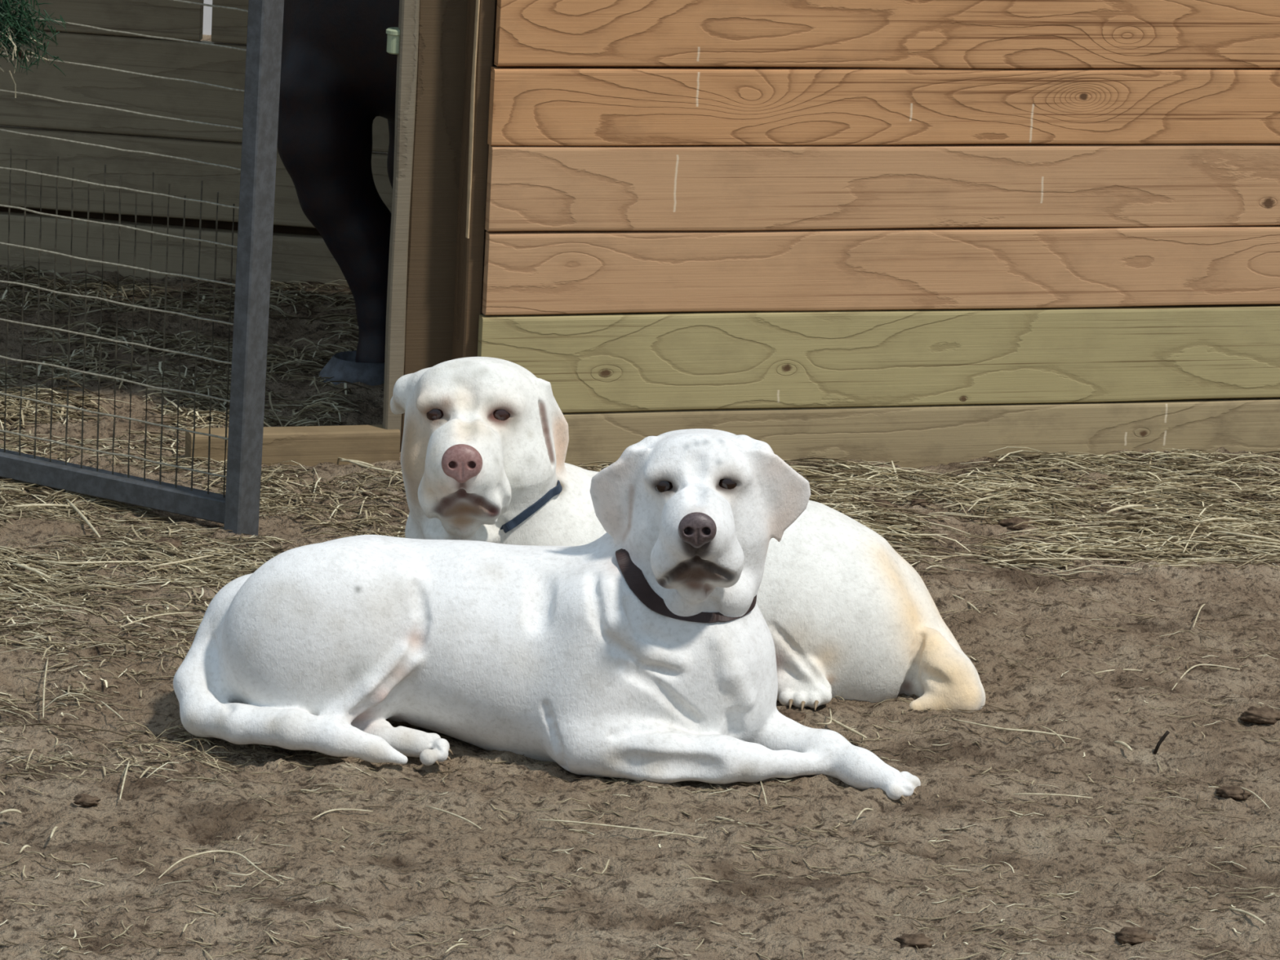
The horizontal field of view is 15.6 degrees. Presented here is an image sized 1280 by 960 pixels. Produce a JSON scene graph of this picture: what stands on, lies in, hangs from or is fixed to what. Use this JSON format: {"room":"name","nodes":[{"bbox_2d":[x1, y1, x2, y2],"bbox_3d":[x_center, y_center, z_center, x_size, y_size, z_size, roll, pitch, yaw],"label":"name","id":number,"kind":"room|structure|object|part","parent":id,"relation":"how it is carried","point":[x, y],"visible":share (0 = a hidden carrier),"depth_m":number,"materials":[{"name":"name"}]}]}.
{"room":"farmyard","nodes":[
{"label":"farmyard","id":0,"kind":"room"},
{"bbox_2d":[0,0,392,284],"bbox_3d":[-0.630,-1.046,7.665,3.900,1.623,0.056,4,14,4],"label":"wall","id":1,"kind":"structure","parent":0,"point":[300,252],"depth_m":7.78,"materials":[{"name":"brown wood"}]},
{"bbox_2d":[202,0,212,35],"bbox_3d":[-0.928,-1.673,10.204,1.200,1.483,0.041,7,15,16],"label":"panel","id":2,"kind":"object","parent":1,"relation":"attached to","point":[207,11],"visible":0.02,"depth_m":10.35,"materials":[{"name":"paint"}]},
{"bbox_2d":[0,34,1279,959],"bbox_3d":[0.007,-0.131,7.191,16.000,0.045,18.000,3,14,0],"label":"dirt ground","id":3,"kind":"structure","parent":0,"point":[640,906],"depth_m":5.23,"materials":[{"name":"soil"}]},
{"bbox_2d":[0,808,21,814],"bbox_3d":[-0.684,0.360,5.071,0.024,0.005,0.004,-1,15,-15],"label":"stalk","id":4,"kind":"object","parent":3,"relation":"on","point":[7,810],"visible":1,"depth_m":5.07,"materials":[{"name":"beige plant"}]},
{"bbox_2d":[19,844,31,853],"bbox_3d":[-0.654,0.391,4.956,0.004,0.005,0.022,10,16,24],"label":"stalk","id":5,"kind":"object","parent":3,"relation":"on","point":[24,846],"visible":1,"depth_m":4.96,"materials":[{"name":"beige plant"}]},
{"bbox_2d":[42,657,48,717],"bbox_3d":[-0.704,0.243,5.524,0.003,0.004,0.241,2,14,-6],"label":"stalk","id":6,"kind":"object","parent":3,"relation":"on","point":[46,669],"visible":1,"depth_m":5.50,"materials":[{"name":"beige plant"}]},
{"bbox_2d":[49,826,57,839],"bbox_3d":[-0.630,0.377,5.015,0.003,0.005,0.037,4,14,3],"label":"stalk","id":7,"kind":"object","parent":3,"relation":"on","point":[55,827],"visible":1,"depth_m":5.01,"materials":[{"name":"beige plant"}]},
{"bbox_2d":[66,498,100,537],"bbox_3d":[-0.749,0.049,6.270,0.005,0.006,0.198,-2,15,-20],"label":"stalk","id":8,"kind":"object","parent":3,"relation":"on","point":[70,503],"visible":1,"depth_m":6.26,"materials":[{"name":"beige plant"}]},
{"bbox_2d":[73,792,101,806],"bbox_3d":[-0.608,0.351,5.126,0.031,0.014,0.026,7,15,15],"label":"clod","id":9,"kind":"object","parent":3,"relation":"on","point":[82,799],"visible":1,"depth_m":5.12,"materials":[{"name":"brown soil"}]},
{"bbox_2d":[40,560,150,564],"bbox_3d":[-0.707,0.107,6.056,0.143,0.005,0.023,1,15,-9],"label":"stalk","id":10,"kind":"object","parent":3,"relation":"on","point":[51,562],"visible":1,"depth_m":6.05,"materials":[{"name":"beige plant"}]},
{"bbox_2d":[99,700,123,719],"bbox_3d":[-0.619,0.267,5.449,0.004,0.004,0.076,-4,16,-27],"label":"stalk","id":11,"kind":"object","parent":3,"relation":"on","point":[104,704],"visible":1,"depth_m":5.44,"materials":[{"name":"beige plant"}]},
{"bbox_2d":[0,386,230,494],"bbox_3d":[-0.772,-0.056,6.712,0.466,0.034,0.671,1,14,-7],"label":"straw","id":12,"kind":"object","parent":3,"relation":"on","point":[39,443],"visible":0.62,"depth_m":6.67,"materials":[{"name":"beige plant"}]},
{"bbox_2d":[0,622,235,795],"bbox_3d":[-0.651,0.258,5.502,0.355,0.036,0.659,2,14,-6],"label":"straw","id":13,"kind":"object","parent":3,"relation":"on","point":[80,690],"visible":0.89,"depth_m":5.41,"materials":[{"name":"beige plant"}]},
{"bbox_2d":[119,760,129,799],"bbox_3d":[-0.574,0.333,5.202,0.002,0.004,0.138,3,14,-3],"label":"stalk","id":14,"kind":"object","parent":3,"relation":"on","point":[127,766],"visible":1,"depth_m":5.19,"materials":[{"name":"beige plant"}]},
{"bbox_2d":[0,453,297,655],"bbox_3d":[-0.684,0.093,6.143,0.488,0.038,0.971,2,14,-6],"label":"straw","id":15,"kind":"object","parent":3,"relation":"on","point":[224,565],"visible":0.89,"depth_m":6.08,"materials":[{"name":"beige plant"}]},
{"bbox_2d":[13,563,50,578],"bbox_3d":[-0.784,0.116,6.004,0.006,0.006,0.079,-10,20,-43],"label":"stalk","id":16,"kind":"object","parent":15,"relation":"on","point":[21,566],"visible":1,"depth_m":6.00,"materials":[{"name":"beige plant"}]},
{"bbox_2d":[0,503,70,508],"bbox_3d":[-0.818,0.035,6.310,0.097,0.006,0.004,-2,15,-20],"label":"stalk","id":17,"kind":"object","parent":15,"relation":"on","point":[27,504],"visible":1,"depth_m":6.31,"materials":[{"name":"beige plant"}]},
{"bbox_2d":[154,537,182,549],"bbox_3d":[-0.626,0.086,6.173,0.046,0.018,0.037,3,14,0],"label":"clod","id":18,"kind":"object","parent":15,"relation":"on","point":[176,543],"visible":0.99,"depth_m":6.17,"materials":[{"name":"brown soil"}]},
{"bbox_2d":[120,612,193,627],"bbox_3d":[-0.605,0.172,5.823,0.117,0.005,0.009,-11,20,-44],"label":"stalk","id":19,"kind":"object","parent":3,"relation":"on","point":[173,613],"visible":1,"depth_m":5.83,"materials":[{"name":"beige plant"}]},
{"bbox_2d":[149,555,213,568],"bbox_3d":[-0.594,0.105,6.085,0.106,0.005,0.011,-11,20,-44],"label":"stalk","id":20,"kind":"object","parent":3,"relation":"on","point":[207,556],"visible":1,"depth_m":6.08,"materials":[{"name":"beige plant"}]},
{"bbox_2d":[0,262,371,430],"bbox_3d":[-0.741,-0.216,7.312,0.702,0.050,1.141,2,14,-5],"label":"straw","id":21,"kind":"object","parent":3,"relation":"on","point":[331,406],"visible":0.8,"depth_m":7.25,"materials":[{"name":"beige plant"}]},
{"bbox_2d":[158,849,283,884],"bbox_3d":[-0.439,0.408,4.936,0.132,0.004,0.090,3,14,0],"label":"stalk","id":22,"kind":"object","parent":3,"relation":"on","point":[217,851],"visible":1,"depth_m":4.96,"materials":[{"name":"beige plant"}]},
{"bbox_2d":[226,870,257,875],"bbox_3d":[-0.416,0.414,4.918,0.034,0.004,0.021,-3,16,-24],"label":"stalk","id":23,"kind":"object","parent":3,"relation":"on","point":[255,870],"visible":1,"depth_m":4.91,"materials":[{"name":"beige plant"}]},
{"bbox_2d":[259,460,408,539],"bbox_3d":[-0.427,0.027,6.437,0.290,0.038,0.374,3,14,0],"label":"straw","id":24,"kind":"object","parent":3,"relation":"on","point":[326,494],"visible":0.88,"depth_m":6.45,"materials":[{"name":"beige plant"}]},
{"bbox_2d":[276,0,399,386],"bbox_3d":[-0.081,-0.626,7.210,1.406,1.031,0.471,-1,15,-14],"label":"horse","id":25,"kind":"object","parent":3,"relation":"on","point":[339,74],"visible":0.16,"depth_m":7.07},
{"bbox_2d":[311,808,373,819],"bbox_3d":[-0.330,0.365,5.129,0.076,0.004,0.014,-5,17,-30],"label":"stalk","id":26,"kind":"object","parent":3,"relation":"on","point":[341,809],"visible":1,"depth_m":5.14,"materials":[{"name":"beige plant"}]},
{"bbox_2d":[339,459,373,466],"bbox_3d":[-0.404,-0.025,6.638,0.053,0.006,0.005,9,15,21],"label":"stalk","id":27,"kind":"object","parent":3,"relation":"on","point":[344,460],"visible":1,"depth_m":6.63,"materials":[{"name":"beige plant"}]},
{"bbox_2d":[359,496,368,514],"bbox_3d":[-0.381,0.033,6.416,0.004,0.005,0.096,4,14,2],"label":"stalk","id":28,"kind":"object","parent":3,"relation":"on","point":[366,497],"visible":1,"depth_m":6.40,"materials":[{"name":"beige plant"}]},
{"bbox_2d":[337,457,402,474],"bbox_3d":[-0.388,-0.021,6.623,0.127,0.006,0.021,13,17,34],"label":"stalk","id":29,"kind":"object","parent":3,"relation":"on","point":[340,458],"visible":0.94,"depth_m":6.61,"materials":[{"name":"beige plant"}]},
{"bbox_2d":[361,489,384,499],"bbox_3d":[-0.370,0.022,6.491,0.036,0.015,0.031,3,14,0],"label":"clod","id":30,"kind":"object","parent":3,"relation":"on","point":[364,494],"visible":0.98,"depth_m":6.48,"materials":[{"name":"brown soil"}]},
{"bbox_2d":[426,805,481,829],"bbox_3d":[-0.204,0.370,5.139,0.002,0.004,0.093,-10,19,-42],"label":"stalk","id":31,"kind":"object","parent":3,"relation":"on","point":[441,810],"visible":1,"depth_m":5.14,"materials":[{"name":"beige plant"}]},
{"bbox_2d":[444,942,468,953],"bbox_3d":[-0.187,0.474,4.736,0.004,0.004,0.035,14,18,37],"label":"stalk","id":32,"kind":"object","parent":3,"relation":"on","point":[460,944],"visible":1,"depth_m":4.74,"materials":[{"name":"beige plant"}]},
{"bbox_2d":[173,428,920,801],"bbox_3d":[-0.098,0.137,5.375,0.868,0.418,0.332,3,14,0],"label":"dog","id":33,"kind":"object","parent":3,"relation":"on","point":[644,649],"visible":1,"depth_m":5.32},
{"bbox_2d":[536,818,706,838],"bbox_3d":[-0.021,0.382,5.130,0.190,0.004,0.004,6,15,9],"label":"stalk","id":34,"kind":"object","parent":3,"relation":"on","point":[568,821],"visible":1,"depth_m":5.13,"materials":[{"name":"beige plant"}]},
{"bbox_2d":[0,576,1279,959],"bbox_3d":[0.106,0.316,5.453,1.813,0.039,1.503,1,15,-9],"label":"straw","id":35,"kind":"object","parent":3,"relation":"on","point":[302,790],"visible":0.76,"depth_m":5.10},
{"bbox_2d":[390,356,985,712],"bbox_3d":[0.054,0.071,5.735,0.726,0.449,0.366,1,14,-8],"label":"dog","id":36,"kind":"object","parent":3,"relation":"on","point":[486,439],"visible":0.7,"depth_m":5.65},
{"bbox_2d":[686,876,718,882],"bbox_3d":[0.067,0.426,4.979,0.035,0.004,0.002,4,14,4],"label":"stalk","id":37,"kind":"object","parent":3,"relation":"on","point":[696,877],"visible":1,"depth_m":4.98,"materials":[{"name":"beige plant"}]},
{"bbox_2d":[714,816,747,826],"bbox_3d":[0.103,0.379,5.169,0.060,0.005,0.004,17,20,42],"label":"stalk","id":38,"kind":"object","parent":3,"relation":"on","point":[718,817],"visible":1,"depth_m":5.18,"materials":[{"name":"beige plant"}]},
{"bbox_2d":[760,781,767,804],"bbox_3d":[0.139,0.351,5.286,0.002,0.004,0.089,2,14,-4],"label":"stalk","id":39,"kind":"object","parent":3,"relation":"on","point":[762,788],"visible":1,"depth_m":5.27,"materials":[{"name":"beige plant"}]},
{"bbox_2d":[777,708,805,720],"bbox_3d":[0.179,0.286,5.587,0.040,0.019,0.038,3,14,0],"label":"clod","id":40,"kind":"object","parent":3,"relation":"on","point":[792,714],"visible":0.51,"depth_m":5.58,"materials":[{"name":"brown soil"}]},
{"bbox_2d":[816,708,831,724],"bbox_3d":[0.227,0.282,5.576,0.017,0.004,0.071,7,15,14],"label":"stalk","id":41,"kind":"object","parent":3,"relation":"on","point":[830,722],"visible":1,"depth_m":5.55,"materials":[{"name":"beige plant"}]},
{"bbox_2d":[826,716,866,738],"bbox_3d":[0.243,0.293,5.539,0.008,0.005,0.087,-5,17,-31],"label":"stalk","id":42,"kind":"object","parent":3,"relation":"on","point":[843,726],"visible":1,"depth_m":5.53,"materials":[{"name":"beige plant"}]},
{"bbox_2d":[856,808,873,819],"bbox_3d":[0.250,0.373,5.227,0.006,0.004,0.042,11,16,27],"label":"stalk","id":43,"kind":"object","parent":3,"relation":"on","point":[864,809],"visible":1,"depth_m":5.23,"materials":[{"name":"beige plant"}]},
{"bbox_2d":[860,498,897,511],"bbox_3d":[0.338,0.037,6.585,0.048,0.021,0.043,-6,17,-32],"label":"clod","id":44,"kind":"object","parent":3,"relation":"on","point":[886,502],"visible":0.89,"depth_m":6.58,"materials":[{"name":"brown soil"}]},
{"bbox_2d":[893,933,933,948],"bbox_3d":[0.284,0.478,4.835,0.038,0.017,0.033,-4,16,-27],"label":"clod","id":45,"kind":"object","parent":3,"relation":"on","point":[919,940],"visible":1,"depth_m":4.83,"materials":[{"name":"brown soil"}]},
{"bbox_2d":[910,498,929,507],"bbox_3d":[0.398,0.033,6.615,0.028,0.012,0.024,7,15,13],"label":"clod","id":46,"kind":"object","parent":3,"relation":"on","point":[913,501],"visible":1,"depth_m":6.61,"materials":[{"name":"brown soil"}]},
{"bbox_2d":[577,446,1279,585],"bbox_3d":[0.514,0.055,6.554,1.408,0.042,0.662,-1,15,-18],"label":"straw","id":47,"kind":"object","parent":3,"relation":"on","point":[1015,497],"visible":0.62,"depth_m":6.64,"materials":[{"name":"beige plant"}]},
{"bbox_2d":[821,502,860,506],"bbox_3d":[0.250,0.035,6.548,0.121,0.005,0.003,0,15,-12],"label":"stalk","id":48,"kind":"object","parent":47,"relation":"on","point":[826,504],"visible":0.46,"depth_m":6.55,"materials":[{"name":"beige plant"}]},
{"bbox_2d":[1043,533,1100,539],"bbox_3d":[0.597,0.076,6.463,0.094,0.005,0.006,-5,16,-28],"label":"stalk","id":49,"kind":"object","parent":47,"relation":"on","point":[1066,534],"visible":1,"depth_m":6.46,"materials":[{"name":"beige plant"}]},
{"bbox_2d":[1182,524,1199,553],"bbox_3d":[0.767,0.079,6.489,0.003,0.005,0.167,7,15,13],"label":"stalk","id":50,"kind":"object","parent":47,"relation":"on","point":[1197,526],"visible":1,"depth_m":6.48,"materials":[{"name":"beige plant"}]},
{"bbox_2d":[1200,517,1236,522],"bbox_3d":[0.817,0.056,6.591,0.061,0.006,0.004,-4,16,-25],"label":"stalk","id":51,"kind":"object","parent":47,"relation":"on","point":[1214,518],"visible":1,"depth_m":6.59,"materials":[{"name":"beige plant"}]},
{"bbox_2d":[1213,530,1279,541],"bbox_3d":[0.848,0.078,6.510,0.101,0.006,0.010,9,15,21],"label":"stalk","id":52,"kind":"object","parent":47,"relation":"on","point":[1217,531],"visible":1,"depth_m":6.51,"materials":[{"name":"beige plant"}]},
{"bbox_2d":[951,594,980,613],"bbox_3d":[0.425,0.160,6.099,0.003,0.005,0.090,-3,16,-22],"label":"stalk","id":53,"kind":"object","parent":3,"relation":"on","point":[953,595],"visible":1,"depth_m":6.09,"materials":[{"name":"beige plant"}]},
{"bbox_2d":[997,516,1035,530],"bbox_3d":[0.526,0.063,6.524,0.053,0.020,0.042,3,14,0],"label":"clod","id":54,"kind":"object","parent":3,"relation":"on","point":[1009,523],"visible":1,"depth_m":6.51,"materials":[{"name":"brown soil"}]},
{"bbox_2d":[952,719,1081,739],"bbox_3d":[0.448,0.298,5.564,0.159,0.005,0.017,8,15,18],"label":"stalk","id":55,"kind":"object","parent":3,"relation":"on","point":[974,723],"visible":1,"depth_m":5.56,"materials":[{"name":"beige plant"}]},
{"bbox_2d":[1039,725,1065,743],"bbox_3d":[0.492,0.302,5.559,0.003,0.004,0.069,-2,15,-21],"label":"stalk","id":56,"kind":"object","parent":3,"relation":"on","point":[1051,731],"visible":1,"depth_m":5.56,"materials":[{"name":"beige plant"}]},
{"bbox_2d":[1013,793,1093,798],"bbox_3d":[0.472,0.360,5.327,0.092,0.004,0.005,3,14,-1],"label":"stalk","id":57,"kind":"object","parent":3,"relation":"on","point":[1013,793],"visible":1,"depth_m":5.33,"materials":[{"name":"beige plant"}]},
{"bbox_2d":[979,557,1133,564],"bbox_3d":[0.564,0.109,6.329,0.221,0.005,0.008,-1,15,-15],"label":"stalk","id":58,"kind":"object","parent":3,"relation":"on","point":[1046,558],"visible":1,"depth_m":6.33,"materials":[{"name":"beige plant"}]},
{"bbox_2d":[1114,740,1133,751],"bbox_3d":[0.573,0.314,5.529,0.004,0.006,0.036,-5,16,-29],"label":"stalk","id":59,"kind":"object","parent":3,"relation":"on","point":[1122,743],"visible":1,"depth_m":5.53,"materials":[{"name":"beige plant"}]},
{"bbox_2d":[1106,504,1143,513],"bbox_3d":[0.688,0.040,6.625,0.076,0.006,0.005,-9,19,-40],"label":"stalk","id":60,"kind":"object","parent":3,"relation":"on","point":[1123,507],"visible":1,"depth_m":6.62,"materials":[{"name":"beige plant"}]},
{"bbox_2d":[1095,668,1155,673],"bbox_3d":[0.599,0.239,5.826,0.097,0.004,0.010,-1,15,-17],"label":"stalk","id":61,"kind":"object","parent":3,"relation":"on","point":[1123,668],"visible":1,"depth_m":5.83,"materials":[{"name":"beige plant"}]},
{"bbox_2d":[1115,926,1156,945],"bbox_3d":[0.522,0.481,4.915,0.044,0.018,0.036,3,14,0],"label":"clod","id":62,"kind":"object","parent":3,"relation":"on","point":[1131,935],"visible":1,"depth_m":4.91,"materials":[{"name":"brown soil"}]},
{"bbox_2d":[1153,730,1169,754],"bbox_3d":[0.618,0.311,5.529,0.017,0.030,0.004,3,14,0],"label":"twig","id":63,"kind":"object","parent":3,"relation":"on","point":[1166,734],"visible":1,"depth_m":5.53,"materials":[{"name":"black wood"}]},
{"bbox_2d":[1192,604,1205,627],"bbox_3d":[0.731,0.176,6.104,0.004,0.004,0.120,7,15,13],"label":"stalk","id":64,"kind":"object","parent":3,"relation":"on","point":[1203,604],"visible":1,"depth_m":6.10,"materials":[{"name":"beige plant"}]},
{"bbox_2d":[1171,663,1239,690],"bbox_3d":[0.692,0.243,5.831,0.040,0.004,0.145,16,19,40],"label":"stalk","id":65,"kind":"object","parent":3,"relation":"on","point":[1191,668],"visible":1,"depth_m":5.87,"materials":[{"name":"beige plant"}]},
{"bbox_2d":[1215,786,1252,800],"bbox_3d":[0.686,0.361,5.400,0.035,0.017,0.037,-10,19,-42],"label":"clod","id":66,"kind":"object","parent":3,"relation":"on","point":[1236,793],"visible":1,"depth_m":5.39,"materials":[{"name":"brown soil"}]},
{"bbox_2d":[1229,907,1265,924],"bbox_3d":[0.647,0.462,4.965,0.003,0.005,0.053,-8,18,-38],"label":"stalk","id":67,"kind":"object","parent":3,"relation":"on","point":[1230,908],"visible":1,"depth_m":4.96,"materials":[{"name":"beige plant"}]},
{"bbox_2d":[1240,786,1270,808],"bbox_3d":[0.708,0.364,5.363,0.003,0.004,0.078,-2,15,-19],"label":"stalk","id":68,"kind":"object","parent":3,"relation":"on","point":[1250,791],"visible":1,"depth_m":5.36,"materials":[{"name":"beige plant"}]},
{"bbox_2d":[1239,706,1279,724],"bbox_3d":[0.755,0.287,5.671,0.053,0.021,0.046,3,14,0],"label":"clod","id":69,"kind":"object","parent":3,"relation":"on","point":[1266,715],"visible":1,"depth_m":5.66,"materials":[{"name":"brown soil"}]},
{"bbox_2d":[477,0,1279,470],"bbox_3d":[1.050,-0.989,6.840,2.604,2.059,0.062,-1,15,-18],"label":"wall","id":70,"kind":"structure","parent":0,"point":[914,233],"depth_m":6.75,"materials":[{"name":"brown wood"}]},
{"bbox_2d":[184,424,399,466],"bbox_3d":[-0.496,-0.032,6.663,0.304,0.082,0.041,-1,15,-18],"label":"trim","id":71,"kind":"structure","parent":70,"relation":"attached to","point":[308,446],"depth_m":6.65,"materials":[{"name":"brown wood"}]},
{"bbox_2d":[382,0,419,438],"bbox_3d":[-0.305,-0.974,6.465,0.026,2.050,0.018,-1,15,-18],"label":"trim","id":72,"kind":"structure","parent":70,"relation":"attached to","point":[409,10],"depth_m":6.61,"materials":[{"name":"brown wood"}]},
{"bbox_2d":[386,26,399,54],"bbox_3d":[-0.337,-0.617,6.564,0.042,0.035,0.029,3,14,0],"label":"peg","id":73,"kind":"object","parent":72,"relation":"attached to","point":[393,33],"visible":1,"depth_m":6.55,"materials":[{"name":"green plastic"}]},
{"bbox_2d":[400,0,467,452],"bbox_3d":[-0.267,-0.986,6.521,0.085,2.050,0.090,-1,15,-18],"label":"door post","id":74,"kind":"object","parent":70,"relation":"attached to","point":[442,24],"depth_m":6.62,"materials":[{"name":"brown wood"}]},
{"bbox_2d":[465,0,479,238],"bbox_3d":[-0.199,-1.148,6.388,0.006,1.665,0.010,-1,15,-18],"label":"trim","id":75,"kind":"structure","parent":70,"relation":"attached to","point":[477,2],"depth_m":6.55,"materials":[{"name":"brown wood"}]},
{"bbox_2d":[451,0,496,359],"bbox_3d":[-0.204,-0.969,6.465,0.028,2.050,0.060,-1,15,-18],"label":"trim","id":76,"kind":"structure","parent":70,"relation":"attached to","point":[469,261],"depth_m":6.59,"materials":[{"name":"brown wood"}]},
{"label":"trim","id":77,"kind":"structure","parent":0,"visible":0},
{"bbox_2d":[0,0,284,536],"bbox_3d":[-1.070,-0.882,6.360,1.421,1.760,0.050,11,16,28],"label":"gate","id":78,"kind":"object","parent":77,"relation":"attached to","point":[238,509],"visible":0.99,"depth_m":6.22,"materials":[{"name":"grey metal"}]},
{"bbox_2d":[0,0,67,97],"bbox_3d":[-0.887,-0.641,6.209,0.257,0.261,0.109,3,14,-2],"label":"branch","id":79,"kind":"object","parent":78,"relation":"attached to","point":[20,34],"visible":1,"depth_m":6.21,"materials":[{"name":"green plant"}]},
{"bbox_3d":[-0.890,-0.636,6.217,0.144,0.144,0.009,4,14,2],"label":"stem","id":80,"kind":"part","parent":79,"relation":"part of","materials":[{"name":"brown plant"}]},
{"bbox_3d":[-1.125,-0.071,6.572,1.337,0.032,0.031,11,16,28],"label":"rail","id":81,"kind":"part","parent":78,"relation":"part of","materials":[{"name":"grey metal"}]}
]}

